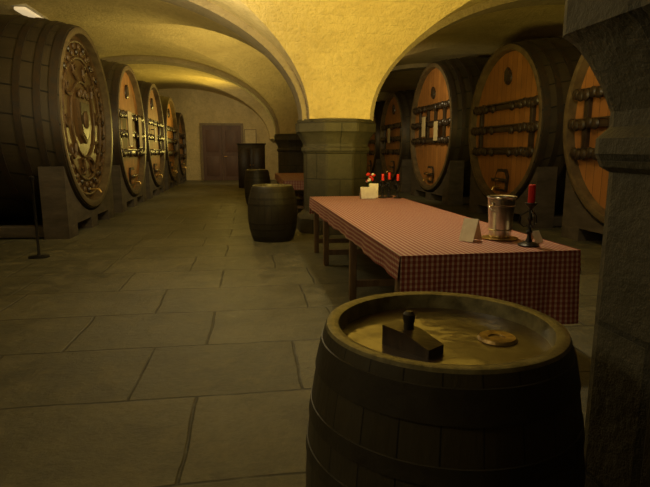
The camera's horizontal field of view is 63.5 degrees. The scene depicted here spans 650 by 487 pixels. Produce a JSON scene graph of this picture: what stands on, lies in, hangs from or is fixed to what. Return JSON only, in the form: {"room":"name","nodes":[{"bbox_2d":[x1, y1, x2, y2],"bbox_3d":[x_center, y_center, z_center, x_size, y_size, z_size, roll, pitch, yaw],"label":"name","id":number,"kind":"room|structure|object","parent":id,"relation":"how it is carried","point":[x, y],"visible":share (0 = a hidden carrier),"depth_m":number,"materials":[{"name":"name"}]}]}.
{"room":"wine cellar","nodes":[
{"label":"wine cellar","id":0,"kind":"room"},
{"bbox_2d":[158,88,390,179],"bbox_3d":[-2.159,-5.211,24.976,18.000,4.300,0.300,-1,10,-8],"label":"wall","id":1,"kind":"structure","parent":0,"point":[196,107],"depth_m":24.32,"materials":[{"name":"paint"}]},
{"bbox_2d":[200,123,243,179],"bbox_3d":[-4.787,-4.274,24.505,1.980,2.620,0.163,-1,10,-8],"label":"door","id":2,"kind":"structure","parent":1,"relation":"in","point":[215,138],"depth_m":24.47,"materials":[{"name":"paint"}]},
{"bbox_2d":[244,129,256,142],"bbox_3d":[-3.499,-4.948,24.640,0.560,0.810,0.030,-1,10,-8],"label":"notice board","id":3,"kind":"object","parent":1,"relation":"attached to","point":[249,134],"visible":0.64,"depth_m":24.61,"materials":[{"name":"paper"}]},
{"bbox_2d":[0,0,564,138],"bbox_3d":[0.172,-3.234,8.890,18.000,2.250,32.400,-1,10,-8],"label":"ceiling","id":4,"kind":"structure","parent":0,"point":[339,52],"depth_m":10.21,"materials":[{"name":"paint"}]},
{"bbox_2d":[11,4,47,18],"bbox_3d":[-5.762,-4.489,10.261,0.300,0.110,1.100,-1,10,-8],"label":"ceiling lamp","id":5,"kind":"object","parent":4,"relation":"attached to","point":[24,9],"depth_m":9.95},
{"bbox_2d":[102,0,564,133],"bbox_3d":[0.172,-3.283,8.882,17.200,2.390,16.860,-1,10,-8],"label":"trim","id":6,"kind":"structure","parent":4,"relation":"attached to","point":[205,8],"depth_m":8.78,"materials":[{"name":"paint"}]},
{"bbox_2d":[0,180,602,486],"bbox_3d":[0.172,-0.158,9.438,18.600,0.200,33.000,-1,10,-8],"label":"floor","id":7,"kind":"structure","parent":0,"point":[160,343],"depth_m":3.92,"materials":[{"name":"grey stone"}]},
{"bbox_2d":[28,175,49,258],"bbox_3d":[-3.793,-0.351,6.874,0.260,1.080,0.260,-1,10,-8],"label":"post","id":8,"kind":"object","parent":7,"relation":"on","point":[39,255],"visible":1,"depth_m":6.87,"materials":[{"name":"black metal"}]},
{"bbox_2d":[0,14,114,239],"bbox_3d":[-5.504,-2.083,9.291,2.818,3.643,3.427,-1,10,-8],"label":"wine cask","id":9,"kind":"object","parent":7,"relation":"on","point":[56,129],"visible":1,"depth_m":8.29,"materials":[{"name":"brown wood"}]},
{"bbox_2d":[100,59,146,212],"bbox_3d":[-6.025,-2.678,12.855,2.818,3.563,3.427,-1,10,-8],"label":"wine cask","id":10,"kind":"object","parent":7,"relation":"on","point":[127,112],"visible":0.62,"depth_m":12.54,"materials":[{"name":"brown wood"}]},
{"bbox_2d":[137,80,165,198],"bbox_3d":[-6.517,-3.271,16.217,2.818,3.552,3.405,-1,10,-8],"label":"wine cask","id":11,"kind":"object","parent":7,"relation":"on","point":[152,107],"visible":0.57,"depth_m":16.19,"materials":[{"name":"brown wood"}]},
{"bbox_2d":[160,95,178,189],"bbox_3d":[-7.016,-3.832,19.636,2.818,3.459,3.317,-1,10,-8],"label":"wine cask","id":12,"kind":"object","parent":7,"relation":"on","point":[169,114],"visible":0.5,"depth_m":19.72,"materials":[{"name":"brown wood"}]},
{"bbox_2d":[176,112,186,183],"bbox_3d":[-7.451,-4.180,22.640,2.818,3.090,2.879,-1,10,-8],"label":"wine cask","id":13,"kind":"object","parent":7,"relation":"on","point":[182,161],"visible":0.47,"depth_m":22.98,"materials":[{"name":"brown wood"}]},
{"bbox_2d":[236,143,265,187],"bbox_3d":[-2.761,-2.939,19.794,1.080,1.645,0.575,-1,10,-8],"label":"tall cabinet","id":14,"kind":"object","parent":7,"relation":"on","point":[250,155],"visible":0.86,"depth_m":19.50,"materials":[{"name":"brown wood"}]},
{"bbox_2d":[244,169,270,204],"bbox_3d":[-1.750,-1.467,13.645,0.680,0.903,0.679,-1,10,-8],"label":"wooden barrel","id":15,"kind":"object","parent":7,"relation":"on","point":[252,176],"visible":0.6,"depth_m":13.35,"materials":[{"name":"brown wood"}]},
{"bbox_2d":[248,184,297,242],"bbox_3d":[-0.825,-0.493,8.289,0.780,0.863,0.779,-1,10,-8],"label":"wooden barrel","id":16,"kind":"object","parent":7,"relation":"on","point":[272,208],"visible":1,"depth_m":7.98,"materials":[{"name":"brown wood"}]},
{"bbox_2d":[274,134,303,193],"bbox_3d":[-0.983,-2.597,17.147,1.330,1.900,1.330,-1,10,-8],"label":"stone pillar","id":17,"kind":"structure","parent":7,"relation":"on","point":[290,155],"depth_m":16.61,"materials":[{"name":"grey stone"}]},
{"bbox_2d":[275,173,303,208],"bbox_3d":[-0.512,-1.303,13.136,1.320,0.759,3.879,-1,10,-8],"label":"dining table","id":18,"kind":"object","parent":7,"relation":"on","point":[296,180],"visible":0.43,"depth_m":12.09,"materials":[{"name":"brown wood"}]},
{"bbox_2d":[295,118,375,234],"bbox_3d":[0.172,-1.191,9.254,1.330,1.900,1.330,-1,10,-8],"label":"stone pillar","id":19,"kind":"structure","parent":7,"relation":"on","point":[334,150],"depth_m":8.75,"materials":[{"name":"grey stone"}]},
{"bbox_2d":[367,101,384,184],"bbox_3d":[3.075,-4.318,22.361,2.818,3.459,3.317,-1,10,-8],"label":"wine cask","id":20,"kind":"object","parent":7,"relation":"on","point":[373,157],"visible":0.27,"depth_m":21.09,"materials":[{"name":"brown wood"}]},
{"bbox_2d":[380,89,415,191],"bbox_3d":[3.588,-3.717,18.848,2.818,3.509,3.317,-1,10,-8],"label":"wine cask","id":21,"kind":"object","parent":7,"relation":"on","point":[395,154],"visible":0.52,"depth_m":18.07,"materials":[{"name":"brown wood"}]},
{"bbox_2d":[309,195,580,323],"bbox_3d":[0.727,0.067,5.444,1.274,0.759,4.299,-2,10,-9],"label":"dining table","id":22,"kind":"object","parent":7,"relation":"on","point":[418,245],"visible":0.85,"depth_m":3.45,"materials":[{"name":"red fabric"}]},
{"bbox_2d":[359,187,375,198],"bbox_3d":[0.567,-0.677,6.992,0.200,0.154,0.098,-2,10,-14],"label":"menu card","id":23,"kind":"object","parent":22,"relation":"on","point":[365,192],"visible":1,"depth_m":6.97,"materials":[{"name":"paper"}]},
{"bbox_2d":[366,173,375,186],"bbox_3d":[0.622,-0.820,7.306,0.154,0.330,0.155,-1,10,-8],"label":"flower","id":24,"kind":"object","parent":22,"relation":"on","point":[370,178],"visible":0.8,"depth_m":7.25,"materials":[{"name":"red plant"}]},
{"bbox_2d":[369,183,377,197],"bbox_3d":[0.664,-0.723,7.152,0.120,0.189,0.140,2,10,9],"label":"menu card","id":25,"kind":"object","parent":22,"relation":"on","point":[375,185],"visible":0.57,"depth_m":7.12,"materials":[{"name":"paper"}]},
{"bbox_2d":[378,174,386,197],"bbox_3d":[0.780,-0.783,7.106,0.114,0.328,0.115,-1,10,-8],"label":"candlestick","id":26,"kind":"object","parent":22,"relation":"on","point":[382,180],"visible":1,"depth_m":7.10,"materials":[{"name":"metal"}]},
{"bbox_2d":[385,172,392,197],"bbox_3d":[0.879,-0.806,7.189,0.120,0.345,0.121,-1,10,-8],"label":"candlestick","id":27,"kind":"object","parent":22,"relation":"on","point":[389,179],"visible":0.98,"depth_m":7.17,"materials":[{"name":"metal"}]},
{"bbox_2d":[393,174,400,197],"bbox_3d":[0.979,-0.776,7.065,0.114,0.328,0.115,-1,10,-8],"label":"candlestick","id":28,"kind":"object","parent":22,"relation":"on","point":[397,177],"visible":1,"depth_m":7.05,"materials":[{"name":"metal"}]},
{"bbox_2d":[459,218,481,241],"bbox_3d":[1.042,-0.100,3.747,0.110,0.156,0.141,9,14,43],"label":"menu card","id":29,"kind":"object","parent":22,"relation":"on","point":[470,230],"visible":1,"depth_m":3.73,"materials":[{"name":"paper"}]},
{"bbox_2d":[482,235,517,240],"bbox_3d":[1.281,-0.043,3.854,0.260,0.010,0.260,-1,10,-8],"label":"serving tray","id":30,"kind":"object","parent":22,"relation":"on","point":[511,238],"visible":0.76,"depth_m":3.79,"materials":[{"name":"gold metal"}]},
{"bbox_2d":[487,195,516,238],"bbox_3d":[1.281,-0.195,3.827,0.212,0.300,0.212,1,10,8],"label":"wine cooler","id":31,"kind":"object","parent":30,"relation":"on","point":[501,208],"visible":1,"depth_m":3.76,"materials":[{"name":"grey metal"}]},
{"bbox_2d":[517,184,539,246],"bbox_3d":[1.383,-0.195,3.533,0.142,0.423,0.144,-1,10,-8],"label":"candlestick","id":32,"kind":"object","parent":22,"relation":"on","point":[531,203],"visible":1,"depth_m":3.52,"materials":[{"name":"metal"}]},
{"bbox_2d":[531,230,542,242],"bbox_3d":[1.468,-0.049,3.675,0.090,0.080,0.089,-7,13,-36],"label":"menu card","id":33,"kind":"object","parent":22,"relation":"on","point":[535,235],"visible":0.64,"depth_m":3.66,"materials":[{"name":"paper"}]},
{"bbox_2d":[306,291,584,486],"bbox_3d":[0.303,0.653,1.428,0.710,1.013,0.710,-1,10,-8],"label":"wooden barrel","id":34,"kind":"object","parent":7,"relation":"on","point":[414,388],"visible":1,"depth_m":1.12,"materials":[{"name":"brown wood"}]},
{"bbox_2d":[410,57,488,204],"bbox_3d":[4.166,-3.207,14.867,2.818,3.901,3.801,-1,10,-8],"label":"wine cask","id":35,"kind":"object","parent":7,"relation":"on","point":[445,89],"visible":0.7,"depth_m":13.81,"materials":[{"name":"brown wood"}]},
{"bbox_2d":[468,36,580,228],"bbox_3d":[4.779,-2.299,10.706,2.818,3.572,3.383,-1,10,-8],"label":"wine cask","id":36,"kind":"object","parent":7,"relation":"on","point":[515,135],"visible":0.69,"depth_m":9.82,"materials":[{"name":"brown wood"}]},
{"bbox_2d":[561,54,609,240],"bbox_3d":[5.307,-1.647,7.103,2.818,3.552,3.383,-1,10,-8],"label":"wine cask","id":37,"kind":"object","parent":7,"relation":"on","point":[586,112],"visible":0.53,"depth_m":8.01,"materials":[{"name":"brown wood"}]},
{"bbox_2d":[562,0,649,486],"bbox_3d":[1.328,0.215,1.361,1.330,1.900,1.330,-1,10,-8],"label":"stone pillar","id":38,"kind":"structure","parent":7,"relation":"on","point":[613,36],"depth_m":1.35,"materials":[{"name":"grey stone"}]}
]}

